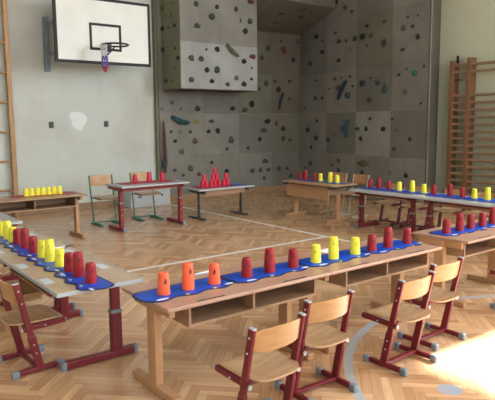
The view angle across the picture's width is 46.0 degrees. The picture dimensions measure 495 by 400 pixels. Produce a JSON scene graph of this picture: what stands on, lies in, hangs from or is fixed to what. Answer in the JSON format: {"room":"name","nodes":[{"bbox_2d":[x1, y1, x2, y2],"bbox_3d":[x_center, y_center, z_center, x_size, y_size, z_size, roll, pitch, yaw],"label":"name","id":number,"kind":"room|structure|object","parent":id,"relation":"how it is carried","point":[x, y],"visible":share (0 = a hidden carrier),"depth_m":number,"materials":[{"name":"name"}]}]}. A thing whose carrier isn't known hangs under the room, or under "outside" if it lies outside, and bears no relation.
{"room":"school gymnasium","nodes":[
{"label":"school gymnasium","id":0,"kind":"room"},
{"bbox_2d":[0,0,246,202],"bbox_3d":[-3.791,-2.598,10.632,13.000,5.700,0.250,-6,9,-37],"label":"wall","id":1,"kind":"structure","parent":0,"point":[63,155],"depth_m":10.93,"materials":[{"name":"paint"}]},
{"bbox_2d":[4,200,123,216],"bbox_3d":[-5.274,0.350,9.673,8.480,0.130,0.025,-6,9,-37],"label":"baseboard","id":2,"kind":"structure","parent":1,"relation":"attached to","point":[110,203],"depth_m":11.22,"materials":[{"name":"brown wood"}]},
{"bbox_2d":[69,112,86,129],"bbox_3d":[-3.210,-1.498,11.059,0.353,0.353,0.004,-6,9,-37],"label":"wall patch","id":3,"kind":"object","parent":1,"relation":"attached to","point":[78,119],"depth_m":11.06,"materials":[{"name":"white paint"}]},
{"bbox_2d":[42,0,150,71],"bbox_3d":[-2.602,-2.901,10.405,1.806,1.306,1.469,-6,9,-37],"label":"basketball backboard","id":4,"kind":"object","parent":1,"relation":"attached to","point":[103,32],"visible":1,"depth_m":10.26,"materials":[{"name":"white paint"}]},
{"bbox_2d":[0,190,494,399],"bbox_3d":[1.470,1.130,4.274,13.000,0.120,17.400,-6,9,-37],"label":"floor","id":5,"kind":"structure","parent":0,"point":[464,369],"depth_m":4.81,"materials":[{"name":"brown wood"}]},
{"bbox_2d":[0,0,19,216],"bbox_3d":[-4.533,-2.233,9.821,1.040,5.200,0.090,-6,9,-37],"label":"ladder","id":6,"kind":"object","parent":5,"relation":"on","point":[4,10],"visible":1,"depth_m":10.15,"materials":[{"name":"brown wood"}]},
{"bbox_2d":[0,212,21,280],"bbox_3d":[-2.971,0.499,6.445,0.585,0.641,1.300,-6,9,-37],"label":"table","id":7,"kind":"object","parent":5,"relation":"on","point":[3,217],"visible":0.22,"depth_m":6.16,"materials":[{"name":"red metal"}]},
{"bbox_2d":[0,281,46,353],"bbox_3d":[-1.751,0.750,4.383,0.424,0.660,0.405,-6,9,-37],"label":"wooden chair","id":8,"kind":"object","parent":5,"relation":"on","point":[29,293],"visible":0.47,"depth_m":4.31,"materials":[{"name":"brown wood"}]},
{"bbox_2d":[0,273,66,379],"bbox_3d":[-1.491,0.816,3.978,0.385,0.632,0.384,-7,10,-40],"label":"chair","id":9,"kind":"object","parent":5,"relation":"on","point":[23,316],"visible":0.97,"depth_m":3.89,"materials":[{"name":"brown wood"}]},
{"bbox_2d":[0,226,75,311],"bbox_3d":[-2.124,0.651,5.379,0.660,0.604,1.310,-6,9,-37],"label":"table","id":10,"kind":"object","parent":5,"relation":"on","point":[72,306],"visible":0.11,"depth_m":5.10,"materials":[{"name":"beige wood"}]},
{"bbox_2d":[3,244,36,256],"bbox_3d":[-1.849,0.410,4.855,0.241,0.005,0.610,-6,9,-37],"label":"play mat","id":11,"kind":"object","parent":10,"relation":"on","point":[14,248],"visible":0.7,"depth_m":4.80,"materials":[{"name":"blue plastic"}]},
{"bbox_2d":[0,191,87,237],"bbox_3d":[-2.985,0.261,8.250,1.300,0.640,0.585,-6,9,-37],"label":"desk","id":12,"kind":"object","parent":5,"relation":"on","point":[8,204],"visible":0.73,"depth_m":8.29,"materials":[{"name":"brown wood"}]},
{"bbox_2d":[0,197,76,212],"bbox_3d":[-3.022,0.047,8.201,1.120,0.154,0.390,-6,9,-37],"label":"shelf","id":13,"kind":"object","parent":12,"relation":"attached to","point":[12,207],"depth_m":8.24,"materials":[{"name":"brown wood"}]},
{"bbox_2d":[0,246,142,371],"bbox_3d":[-1.319,0.783,4.326,0.640,0.604,1.342,-6,9,-37],"label":"table","id":14,"kind":"object","parent":5,"relation":"on","point":[61,290],"visible":0.7,"depth_m":4.07,"materials":[{"name":"beige wood"}]},
{"bbox_2d":[26,256,63,271],"bbox_3d":[-1.476,0.470,4.374,0.241,0.005,0.610,-6,9,-37],"label":"play mat","id":15,"kind":"object","parent":14,"relation":"on","point":[48,266],"visible":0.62,"depth_m":4.31,"materials":[{"name":"blue fabric"}]},
{"bbox_2d":[38,278,54,284],"bbox_3d":[-1.333,0.539,3.867,0.065,0.002,0.150,-6,9,-37],"label":"sticker","id":16,"kind":"object","parent":14,"relation":"on","point":[45,281],"visible":1,"depth_m":3.86,"materials":[{"name":"white paper"}]},
{"bbox_2d":[53,270,114,290],"bbox_3d":[-1.102,0.530,3.893,0.241,0.005,0.610,-6,9,-37],"label":"play mat","id":17,"kind":"object","parent":14,"relation":"on","point":[102,283],"visible":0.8,"depth_m":3.81,"materials":[{"name":"blue plastic"}]},
{"bbox_2d":[88,174,124,226],"bbox_3d":[-2.329,-0.002,9.587,0.419,0.801,0.485,-6,9,-35],"label":"chair","id":18,"kind":"object","parent":5,"relation":"on","point":[94,180],"visible":0.96,"depth_m":9.66,"materials":[{"name":"brown wood"}]},
{"bbox_2d":[129,171,163,220],"bbox_3d":[-1.762,-0.076,10.108,0.419,0.801,0.485,-6,9,-34],"label":"chair","id":19,"kind":"object","parent":5,"relation":"on","point":[141,176],"visible":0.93,"depth_m":10.15,"materials":[{"name":"brown wood"}]},
{"bbox_2d":[105,179,188,232],"bbox_3d":[-1.587,0.073,9.351,1.190,0.701,0.585,-6,9,-37],"label":"table","id":20,"kind":"object","parent":5,"relation":"on","point":[178,184],"visible":0.96,"depth_m":9.11,"materials":[{"name":"metal"}]},
{"bbox_2d":[116,180,174,184],"bbox_3d":[-1.636,-0.291,9.414,0.950,0.004,0.330,-6,9,-37],"label":"play mat","id":21,"kind":"object","parent":20,"relation":"on","point":[152,181],"visible":0.91,"depth_m":9.33,"materials":[{"name":"red fabric"}]},
{"bbox_2d":[182,183,254,219],"bbox_3d":[-0.510,0.020,10.283,1.170,0.528,0.570,-6,9,-37],"label":"table","id":22,"kind":"object","parent":5,"relation":"on","point":[239,189],"visible":0.94,"depth_m":10.06,"materials":[{"name":"wood"}]},
{"bbox_2d":[191,184,231,188],"bbox_3d":[-0.624,-0.239,10.213,0.720,0.004,0.340,-6,9,-37],"label":"play mat","id":23,"kind":"object","parent":22,"relation":"on","point":[198,187],"visible":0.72,"depth_m":10.16,"materials":[{"name":"red fabric"}]},
{"bbox_2d":[122,258,330,399],"bbox_3d":[-0.107,0.826,3.914,1.300,0.604,0.585,-6,9,-37],"label":"school desk","id":24,"kind":"object","parent":5,"relation":"on","point":[211,305],"visible":0.74,"depth_m":3.70,"materials":[{"name":"laminate"}]},
{"bbox_2d":[132,277,233,302],"bbox_3d":[-0.396,0.558,3.643,0.662,0.005,0.271,-7,10,-39],"label":"play mat","id":25,"kind":"object","parent":24,"relation":"on","point":[201,285],"visible":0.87,"depth_m":3.59,"materials":[{"name":"blue fabric"}]},
{"bbox_2d":[171,279,315,327],"bbox_3d":[-0.052,0.621,3.938,1.050,0.154,0.390,-6,9,-37],"label":"shelf","id":26,"kind":"object","parent":24,"relation":"attached to","point":[203,314],"depth_m":3.84,"materials":[{"name":"brown wood"}]},
{"bbox_2d":[220,262,308,283],"bbox_3d":[0.133,0.500,4.046,0.662,0.005,0.271,-7,10,-39],"label":"play mat","id":27,"kind":"object","parent":24,"relation":"on","point":[282,268],"visible":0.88,"depth_m":4.00,"materials":[{"name":"blue plastic"}]},
{"bbox_2d":[213,312,305,399],"bbox_3d":[0.075,0.914,3.128,0.384,0.632,0.385,-7,10,-39],"label":"chair","id":28,"kind":"object","parent":5,"relation":"on","point":[260,362],"visible":1,"depth_m":3.04,"materials":[{"name":"brown wood"}]},
{"bbox_2d":[151,0,441,206],"bbox_3d":[0.937,-2.742,11.446,3.997,5.690,4.213,-6,9,-37],"label":"wall","id":29,"kind":"structure","parent":5,"relation":"on","point":[416,157],"depth_m":12.30,"materials":[{"name":"grey wood"}]},
{"bbox_2d":[162,121,166,172],"bbox_3d":[-1.708,-1.094,12.015,0.091,1.081,0.110,3,8,25],"label":"rope","id":30,"kind":"object","parent":29,"relation":"hanging from","point":[164,162],"visible":1,"depth_m":12.01,"materials":[{"name":"red fabric"}]},
{"bbox_2d":[171,115,189,124],"bbox_3d":[-1.406,-1.678,12.234,0.448,0.203,0.128,-6,9,-37],"label":"hold","id":31,"kind":"object","parent":29,"relation":"attached to","point":[178,120],"visible":1,"depth_m":12.18,"materials":[{"name":"blue plastic"}]},
{"bbox_2d":[226,43,239,56],"bbox_3d":[-0.302,-3.087,11.993,0.336,0.261,0.099,-6,9,-37],"label":"hold","id":32,"kind":"object","parent":29,"relation":"attached to","point":[229,47],"visible":1,"depth_m":11.95,"materials":[{"name":"yellow plastic"}]},
{"bbox_2d":[337,80,346,99],"bbox_3d":[2.075,-2.409,12.809,0.115,0.428,0.307,-6,9,-37],"label":"hold","id":33,"kind":"object","parent":29,"relation":"attached to","point":[341,88],"visible":1,"depth_m":12.78,"materials":[{"name":"blue plastic"}]},
{"bbox_2d":[343,120,347,137],"bbox_3d":[2.156,-1.564,12.786,0.115,0.392,0.105,4,9,30],"label":"hold","id":34,"kind":"object","parent":29,"relation":"attached to","point":[345,127],"visible":1,"depth_m":12.75,"materials":[{"name":"teal plastic"}]},
{"bbox_2d":[275,289,357,399],"bbox_3d":[0.409,0.855,3.558,0.384,0.632,0.385,-6,9,-35],"label":"chair","id":35,"kind":"object","parent":5,"relation":"on","point":[317,335],"visible":0.86,"depth_m":3.50,"materials":[{"name":"brown wood"}]},
{"bbox_2d":[282,180,357,223],"bbox_3d":[1.208,0.005,9.949,0.625,0.630,1.240,-6,9,-37],"label":"desk","id":36,"kind":"object","parent":5,"relation":"on","point":[295,188],"visible":0.94,"depth_m":9.67,"materials":[{"name":"wood"}]},
{"bbox_2d":[329,188,344,194],"bbox_3d":[1.166,-0.204,9.966,0.390,0.138,0.980,-6,9,-37],"label":"shelf","id":37,"kind":"object","parent":36,"relation":"attached to","point":[337,191],"depth_m":9.59,"materials":[{"name":"brown wood"}]},
{"bbox_2d":[316,172,347,214],"bbox_3d":[1.542,-0.127,10.575,0.438,0.723,0.378,-7,10,-39],"label":"chair","id":38,"kind":"object","parent":5,"relation":"on","point":[342,176],"visible":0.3,"depth_m":10.63,"materials":[{"name":"brown wood"}]},
{"bbox_2d":[340,174,369,217],"bbox_3d":[1.854,-0.077,10.172,0.438,0.723,0.378,-6,9,-35],"label":"chair","id":39,"kind":"object","parent":5,"relation":"on","point":[357,178],"visible":0.73,"depth_m":10.24,"materials":[{"name":"brown wood"}]},
{"bbox_2d":[278,237,441,353],"bbox_3d":[0.923,0.714,4.700,1.300,0.604,0.585,-6,9,-37],"label":"school desk","id":40,"kind":"object","parent":5,"relation":"on","point":[394,263],"visible":0.43,"depth_m":4.59,"materials":[{"name":"laminate"}]},
{"bbox_2d":[298,249,370,266],"bbox_3d":[0.662,0.442,4.450,0.662,0.005,0.271,-6,10,-38],"label":"play mat","id":41,"kind":"object","parent":40,"relation":"on","point":[344,255],"visible":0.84,"depth_m":4.39,"materials":[{"name":"blue plastic"}]},
{"bbox_2d":[325,253,428,286],"bbox_3d":[1.003,0.506,4.743,1.005,0.154,0.390,-6,9,-37],"label":"shelf","id":42,"kind":"object","parent":40,"relation":"attached to","point":[358,276],"depth_m":4.60,"materials":[{"name":"brown wood"}]},
{"bbox_2d":[360,240,421,253],"bbox_3d":[1.191,0.384,4.854,0.662,0.005,0.271,-6,10,-38],"label":"play mat","id":43,"kind":"object","parent":40,"relation":"on","point":[397,244],"visible":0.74,"depth_m":4.80,"materials":[{"name":"blue fabric"}]},
{"bbox_2d":[372,182,405,225],"bbox_3d":[2.285,0.059,9.393,0.397,0.651,0.396,-6,9,-37],"label":"chair","id":44,"kind":"object","parent":5,"relation":"on","point":[383,201],"visible":0.8,"depth_m":9.37,"materials":[{"name":"brown wood"}]},
{"bbox_2d":[348,186,438,235],"bbox_3d":[2.185,0.167,8.775,0.640,0.601,1.210,-6,9,-37],"label":"table","id":45,"kind":"object","parent":5,"relation":"on","point":[362,192],"visible":0.78,"depth_m":8.65,"materials":[{"name":"red metal"}]},
{"bbox_2d":[360,187,396,190],"bbox_3d":[2.056,-0.172,9.033,0.366,0.005,0.600,-6,9,-37],"label":"play mat","id":46,"kind":"object","parent":45,"relation":"on","point":[373,188],"visible":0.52,"depth_m":8.94,"materials":[{"name":"blue fabric"}]},
{"bbox_2d":[363,195,420,201],"bbox_3d":[2.212,-0.071,8.779,0.392,0.070,0.880,-6,9,-37],"label":"tray","id":47,"kind":"object","parent":45,"relation":"on","point":[363,195],"depth_m":8.65,"materials":[{"name":"brown wood"}]},
{"bbox_2d":[390,190,430,194],"bbox_3d":[2.425,-0.113,8.557,0.366,0.005,0.600,-6,9,-37],"label":"play mat","id":48,"kind":"object","parent":45,"relation":"on","point":[402,191],"visible":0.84,"depth_m":8.52,"materials":[{"name":"blue fabric"}]},
{"bbox_2d":[360,270,437,376],"bbox_3d":[1.036,0.794,3.975,0.384,0.632,0.385,-7,10,-39],"label":"chair","id":49,"kind":"object","parent":5,"relation":"on","point":[398,312],"visible":1,"depth_m":3.90,"materials":[{"name":"brown wood"}]},
{"bbox_2d":[399,186,434,230],"bbox_3d":[2.608,0.111,8.977,0.397,0.651,0.396,-6,9,-35],"label":"chair","id":50,"kind":"object","parent":5,"relation":"on","point":[419,206],"visible":0.5,"depth_m":8.98,"materials":[{"name":"brown wood"}]},
{"bbox_2d":[397,256,465,350],"bbox_3d":[1.379,0.737,4.387,0.384,0.632,0.385,-6,9,-37],"label":"chair","id":51,"kind":"object","parent":5,"relation":"on","point":[445,272],"visible":0.7,"depth_m":4.35,"materials":[{"name":"brown wood"}]},
{"bbox_2d":[433,188,467,226],"bbox_3d":[2.957,0.167,8.528,0.397,0.651,0.396,-7,10,-39],"label":"chair","id":52,"kind":"object","parent":5,"relation":"on","point":[441,209],"visible":0.48,"depth_m":8.57,"materials":[{"name":"brown wood"}]},
{"bbox_2d":[412,218,494,307],"bbox_3d":[2.241,0.573,5.682,1.300,0.604,0.585,-6,9,-37],"label":"school desk","id":53,"kind":"object","parent":5,"relation":"on","point":[465,245],"visible":0.77,"depth_m":5.32,"materials":[{"name":"laminate"}]},
{"bbox_2d":[429,225,486,235],"bbox_3d":[2.006,0.289,5.520,0.662,0.005,0.271,-6,9,-36],"label":"play mat","id":54,"kind":"object","parent":53,"relation":"on","point":[454,232],"visible":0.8,"depth_m":5.46,"materials":[{"name":"blue plastic"}]},
{"bbox_2d":[427,238,494,257],"bbox_3d":[2.260,0.372,5.678,1.140,0.154,0.390,-6,9,-37],"label":"shelf","id":55,"kind":"object","parent":53,"relation":"attached to","point":[472,249],"depth_m":5.43,"materials":[{"name":"brown wood"}]},
{"bbox_2d":[475,221,494,227],"bbox_3d":[2.525,0.233,5.916,0.662,0.005,0.271,-6,9,-36],"label":"play mat","id":56,"kind":"object","parent":53,"relation":"on","point":[488,225],"visible":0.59,"depth_m":5.76,"materials":[{"name":"blue plastic"}]},
{"bbox_2d":[414,193,494,228],"bbox_3d":[2.954,0.290,7.785,0.640,0.601,1.300,-6,9,-37],"label":"table","id":57,"kind":"object","parent":5,"relation":"on","point":[460,203],"visible":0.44,"depth_m":7.76,"materials":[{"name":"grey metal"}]},
{"bbox_2d":[425,194,470,198],"bbox_3d":[2.795,-0.053,8.082,0.366,0.005,0.600,-6,9,-37],"label":"play mat","id":58,"kind":"object","parent":57,"relation":"on","point":[433,195],"visible":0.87,"depth_m":8.03,"materials":[{"name":"blue fabric"}]},
{"bbox_2d":[433,203,488,210],"bbox_3d":[2.987,0.054,7.781,0.392,0.070,0.920,-6,9,-37],"label":"tray","id":59,"kind":"object","parent":57,"relation":"on","point":[433,203],"depth_m":7.68,"materials":[{"name":"brown wood"}]},
{"bbox_2d":[464,198,494,202],"bbox_3d":[3.164,0.006,7.607,0.366,0.005,0.600,-6,9,-37],"label":"play mat","id":60,"kind":"object","parent":57,"relation":"on","point":[469,199],"visible":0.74,"depth_m":7.61,"materials":[{"name":"blue fabric"}]},
{"bbox_2d":[461,192,494,217],"bbox_3d":[3.237,0.212,8.167,0.397,0.651,0.396,-6,9,-37],"label":"chair","id":61,"kind":"object","parent":5,"relation":"on","point":[475,213],"visible":0.32,"depth_m":8.23,"materials":[{"name":"brown wood"}]},
{"bbox_2d":[488,268,494,308],"bbox_3d":[2.372,0.636,5.088,0.384,0.632,0.385,-7,10,-40],"label":"chair","id":62,"kind":"object","parent":5,"relation":"on","point":[492,271],"visible":1,"depth_m":5.10,"materials":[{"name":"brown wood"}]},
{"bbox_2d":[306,0,494,193],"bbox_3d":[6.493,-2.307,7.747,0.250,5.700,16.900,-6,9,-37],"label":"wall","id":63,"kind":"structure","parent":0,"point":[467,26],"depth_m":10.72,"materials":[{"name":"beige paint"}]},
{"bbox_2d":[445,56,494,209],"bbox_3d":[4.274,-1.194,10.425,0.180,2.830,1.470,-6,9,-37],"label":"wall bars","id":64,"kind":"object","parent":63,"relation":"attached to","point":[471,71],"visible":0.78,"depth_m":10.66,"materials":[{"name":"brown wood"}]},
{"bbox_3d":[-0.510,0.505,3.536,0.079,0.108,0.079,-4,8,-22],"label":"cup","id":65,"kind":"object","parent":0,"visible":0},
{"bbox_2d":[157,272,169,291],"bbox_3d":[-0.510,0.494,3.534,0.079,0.108,0.079,-5,9,-28],"label":"cup","id":66,"kind":"object","parent":65,"relation":"on","point":[163,285],"visible":1,"depth_m":3.51,"materials":[{"name":"orange plastic"}]},
{"bbox_3d":[-0.372,0.455,3.636,0.079,0.108,0.079,-3,8,-18],"label":"cup","id":67,"kind":"object","parent":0,"visible":0},
{"bbox_2d":[182,262,193,280],"bbox_3d":[-0.372,0.444,3.635,0.079,0.108,0.079,-5,9,-33],"label":"cup","id":68,"kind":"object","parent":67,"relation":"on","point":[187,268],"visible":1,"depth_m":3.61,"materials":[{"name":"orange plastic"}]},
{"bbox_3d":[-0.214,0.473,3.761,0.079,0.108,0.079,1,8,13],"label":"cup","id":69,"kind":"object","parent":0,"visible":0},
{"bbox_2d":[208,262,220,280],"bbox_3d":[-0.214,0.461,3.760,0.079,0.108,0.079,-1,8,-5],"label":"cup","id":70,"kind":"object","parent":69,"relation":"on","point":[214,270],"visible":1,"depth_m":3.73,"materials":[{"name":"orange plastic"}]},
{"bbox_3d":[-0.005,0.450,3.921,0.079,0.108,0.079,-5,9,-32],"label":"cup","id":71,"kind":"object","parent":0,"visible":0},
{"bbox_2d":[241,256,252,273],"bbox_3d":[-0.005,0.438,3.919,0.079,0.108,0.079,-2,8,-11],"label":"cup","id":72,"kind":"object","parent":71,"relation":"on","point":[246,267],"visible":1,"depth_m":3.89,"materials":[{"name":"red plastic"}]},
{"bbox_3d":[0.153,0.409,4.039,0.079,0.108,0.079,-8,10,-43],"label":"cup","id":73,"kind":"object","parent":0,"visible":0},
{"bbox_3d":[0.153,0.398,4.037,0.079,0.108,0.079,0,8,7],"label":"cup","id":74,"kind":"object","parent":73,"relation":"on","visible":0},
{"bbox_2d":[264,247,274,264],"bbox_3d":[0.153,0.386,4.036,0.079,0.108,0.079,-3,8,-19],"label":"cup","id":75,"kind":"object","parent":74,"relation":"on","point":[269,257],"visible":1,"depth_m":4.01,"materials":[{"name":"red plastic"}]},
{"bbox_3d":[0.327,0.414,4.174,0.079,0.108,0.079,-7,10,-41],"label":"cup","id":76,"kind":"object","parent":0,"visible":0},
{"bbox_2d":[288,248,298,264],"bbox_3d":[0.327,0.402,4.173,0.079,0.108,0.079,0,8,3],"label":"cup","id":77,"kind":"object","parent":76,"relation":"on","point":[293,252],"visible":1,"depth_m":4.14,"materials":[{"name":"red plastic"}]},
{"bbox_3d":[0.506,0.394,4.311,0.079,0.108,0.079,1,8,9],"label":"cup","id":78,"kind":"object","parent":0,"visible":0},
{"bbox_2d":[310,244,320,259],"bbox_3d":[0.505,0.383,4.309,0.079,0.108,0.079,1,8,14],"label":"cup","id":79,"kind":"object","parent":78,"relation":"on","point":[315,249],"visible":1,"depth_m":4.28,"materials":[{"name":"yellow plastic"}]},
{"bbox_3d":[0.653,0.343,4.419,0.079,0.108,0.079,3,8,22],"label":"cup","id":80,"kind":"object","parent":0,"visible":0},
{"bbox_2d":[328,236,338,251],"bbox_3d":[0.652,0.332,4.417,0.079,0.108,0.079,0,8,4],"label":"cup","id":81,"kind":"object","parent":80,"relation":"on","point":[333,240],"visible":1,"depth_m":4.39,"materials":[{"name":"yellow plastic"}]},
{"bbox_3d":[0.845,0.357,4.570,0.079,0.108,0.079,-7,10,-42],"label":"cup","id":82,"kind":"object","parent":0,"visible":0},
{"bbox_2d":[350,237,359,251],"bbox_3d":[0.844,0.345,4.568,0.079,0.108,0.079,-2,8,-10],"label":"cup","id":83,"kind":"object","parent":82,"relation":"on","point":[355,241],"visible":1,"depth_m":4.54,"materials":[{"name":"yellow plastic"}]},
{"bbox_3d":[1.001,0.340,4.689,0.079,0.108,0.079,-1,8,-1],"label":"cup","id":84,"kind":"object","parent":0,"visible":0},
{"bbox_2d":[367,234,376,247],"bbox_3d":[1.000,0.328,4.687,0.079,0.108,0.079,-1,8,-5],"label":"cup","id":85,"kind":"object","parent":84,"relation":"on","point":[371,241],"visible":1,"depth_m":4.66,"materials":[{"name":"red plastic"}]},
{"bbox_3d":[1.159,0.288,4.806,0.079,0.108,0.079,-1,8,-5],"label":"cup","id":86,"kind":"object","parent":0,"visible":0},
{"bbox_2d":[383,227,392,240],"bbox_3d":[1.159,0.276,4.804,0.079,0.108,0.079,1,8,14],"label":"cup","id":87,"kind":"object","parent":86,"relation":"on","point":[388,235],"visible":1,"depth_m":4.78,"materials":[{"name":"red plastic"}]},
{"bbox_3d":[1.359,0.301,4.962,0.079,0.108,0.079,6,10,38],"label":"cup","id":88,"kind":"object","parent":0,"visible":0},
{"bbox_2d":[402,227,411,240],"bbox_3d":[1.359,0.289,4.961,0.079,0.108,0.079,-1,8,-2],"label":"cup","id":89,"kind":"object","parent":88,"relation":"on","point":[407,236],"visible":1,"depth_m":4.93,"materials":[{"name":"red plastic"}]},
{"bbox_3d":[1.839,0.241,5.385,0.079,0.108,0.079,-1,8,-1],"label":"cup","id":90,"kind":"object","parent":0,"visible":0},
{"bbox_2d":[442,219,450,230],"bbox_3d":[1.839,0.229,5.383,0.079,0.108,0.079,3,8,28],"label":"cup","id":91,"kind":"object","parent":90,"relation":"on","point":[446,226],"visible":1,"depth_m":5.35,"materials":[{"name":"red plastic"}]},
{"bbox_3d":[2.009,0.187,5.510,0.079,0.108,0.079,-4,8,-23],"label":"cup","id":92,"kind":"object","parent":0,"visible":0},
{"bbox_2d":[455,213,463,224],"bbox_3d":[2.009,0.176,5.508,0.079,0.108,0.079,2,8,15],"label":"cup","id":93,"kind":"object","parent":92,"relation":"on","point":[459,216],"visible":1,"depth_m":5.48,"materials":[{"name":"red plastic"}]},
{"bbox_3d":[2.155,0.206,5.626,0.079,0.108,0.079,-2,8,-13],"label":"cup","id":94,"kind":"object","parent":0,"visible":0},
{"bbox_2d":[466,214,474,225],"bbox_3d":[2.155,0.195,5.625,0.079,0.108,0.079,6,10,38],"label":"cup","id":95,"kind":"object","parent":94,"relation":"on","point":[470,217],"visible":1,"depth_m":5.60,"materials":[{"name":"red plastic"}]},
{"bbox_3d":[2.319,0.188,5.751,0.079,0.108,0.079,4,9,32],"label":"cup","id":96,"kind":"object","parent":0,"visible":0},
{"bbox_2d":[478,212,486,223],"bbox_3d":[2.318,0.177,5.749,0.079,0.108,0.079,6,10,39],"label":"cup","id":97,"kind":"object","parent":96,"relation":"on","point":[482,215],"visible":1,"depth_m":5.72,"materials":[{"name":"red plastic"}]},
{"bbox_3d":[2.469,0.137,5.861,0.079,0.108,0.079,5,9,36],"label":"cup","id":98,"kind":"object","parent":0,"visible":0},
{"bbox_2d":[489,207,494,217],"bbox_3d":[2.469,0.125,5.860,0.079,0.108,0.079,4,9,33],"label":"cup","id":99,"kind":"object","parent":98,"relation":"on","point":[492,209],"visible":1,"depth_m":5.83,"materials":[{"name":"red plastic"}]},
{"bbox_3d":[-1.256,0.436,4.103,0.079,0.108,0.079,-1,8,-1],"label":"cup","id":100,"kind":"object","parent":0,"visible":0},
{"bbox_2d":[64,252,72,268],"bbox_3d":[-1.256,0.424,4.101,0.079,0.108,0.079,-2,8,-10],"label":"cup","id":101,"kind":"object","parent":100,"relation":"on","point":[68,256],"visible":0.87,"depth_m":4.07,"materials":[{"name":"red plastic"}]},
{"bbox_3d":[-1.153,0.418,3.966,0.079,0.108,0.079,-4,8,-25],"label":"cup","id":102,"kind":"object","parent":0,"visible":0},
{"bbox_2d":[72,251,83,268],"bbox_3d":[-1.153,0.406,3.964,0.079,0.108,0.079,-4,8,-26],"label":"cup","id":103,"kind":"object","parent":102,"relation":"on","point":[78,263],"visible":1,"depth_m":3.94,"materials":[{"name":"red plastic"}]},
{"bbox_3d":[-1.023,0.473,3.804,0.079,0.108,0.079,6,10,39],"label":"cup","id":104,"kind":"object","parent":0,"visible":0},
{"bbox_2d":[85,262,96,279],"bbox_3d":[-1.023,0.462,3.802,0.079,0.108,0.079,-5,9,-31],"label":"cup","id":105,"kind":"object","parent":104,"relation":"on","point":[90,267],"visible":1,"depth_m":3.77,"materials":[{"name":"red plastic"}]},
{"bbox_3d":[-1.602,0.380,4.549,0.079,0.108,0.079,3,8,25],"label":"cup","id":106,"kind":"object","parent":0,"visible":0},
{"bbox_2d":[37,240,44,254],"bbox_3d":[-1.602,0.368,4.547,0.079,0.108,0.079,-3,8,-19],"label":"cup","id":107,"kind":"object","parent":106,"relation":"on","point":[41,243],"visible":0.77,"depth_m":4.52,"materials":[{"name":"yellow plastic"}]},
{"bbox_3d":[-1.497,0.362,4.409,0.079,0.108,0.079,5,9,35],"label":"cup","id":108,"kind":"object","parent":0,"visible":0},
{"bbox_2d":[44,239,54,253],"bbox_3d":[-1.497,0.351,4.407,0.079,0.108,0.079,-2,8,-9],"label":"cup","id":109,"kind":"object","parent":108,"relation":"on","point":[49,243],"visible":1,"depth_m":4.38,"materials":[{"name":"yellow plastic"}]},
{"bbox_3d":[-1.367,0.418,4.247,0.079,0.108,0.079,3,8,25],"label":"cup","id":110,"kind":"object","parent":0,"visible":0},
{"bbox_2d":[54,248,64,263],"bbox_3d":[-1.367,0.406,4.245,0.079,0.108,0.079,-1,8,-3],"label":"cup","id":111,"kind":"object","parent":110,"relation":"on","point":[59,252],"visible":0.91,"depth_m":4.22,"materials":[{"name":"yellow plastic"}]},
{"bbox_3d":[-2.001,0.316,5.062,0.079,0.108,0.079,-3,8,-20],"label":"cup","id":112,"kind":"object","parent":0,"visible":0},
{"bbox_2d":[13,228,19,241],"bbox_3d":[-2.001,0.304,5.061,0.079,0.108,0.079,-1,8,-4],"label":"cup","id":113,"kind":"object","parent":112,"relation":"on","point":[16,232],"visible":0.87,"depth_m":5.03,"materials":[{"name":"red plastic"}]},
{"bbox_3d":[-1.870,0.314,4.890,0.079,0.108,0.079,0,8,3],"label":"cup","id":114,"kind":"object","parent":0,"visible":0},
{"bbox_3d":[-1.870,0.302,4.888,0.079,0.108,0.079,-5,9,-29],"label":"cup","id":115,"kind":"object","parent":114,"relation":"on","visible":0},
{"bbox_2d":[20,228,28,241],"bbox_3d":[-1.870,0.290,4.887,0.079,0.108,0.079,-3,8,-19],"label":"cup","id":116,"kind":"object","parent":115,"relation":"on","point":[24,232],"visible":0.94,"depth_m":4.86,"materials":[{"name":"red plastic"}]},
{"bbox_3d":[-1.736,0.358,4.721,0.079,0.108,0.079,-2,8,-14],"label":"cup","id":117,"kind":"object","parent":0,"visible":0},
{"bbox_2d":[28,236,37,249],"bbox_3d":[-1.736,0.347,4.719,0.079,0.108,0.079,-2,8,-13],"label":"cup","id":118,"kind":"object","parent":117,"relation":"on","point":[33,241],"visible":0.91,"depth_m":4.69,"materials":[{"name":"red plastic"}]},
{"bbox_3d":[-2.179,0.252,5.287,0.079,0.108,0.079,-1,8,-4],"label":"cup","id":119,"kind":"object","parent":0,"visible":0},
{"bbox_2d":[3,220,10,232],"bbox_3d":[-2.179,0.241,5.285,0.079,0.108,0.079,-3,8,-20],"label":"cup","id":120,"kind":"object","parent":119,"relation":"on","point":[7,223],"visible":0.85,"depth_m":5.25,"materials":[{"name":"yellow plastic"}]},
{"bbox_3d":[-2.080,0.303,5.164,0.079,0.108,0.079,2,8,16],"label":"cup","id":121,"kind":"object","parent":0,"visible":0},
{"bbox_2d":[8,226,15,239],"bbox_3d":[-2.080,0.291,5.162,0.079,0.108,0.079,-2,8,-13],"label":"cup","id":122,"kind":"object","parent":121,"relation":"on","point":[10,231],"visible":0.74,"depth_m":5.13,"materials":[{"name":"yellow plastic"}]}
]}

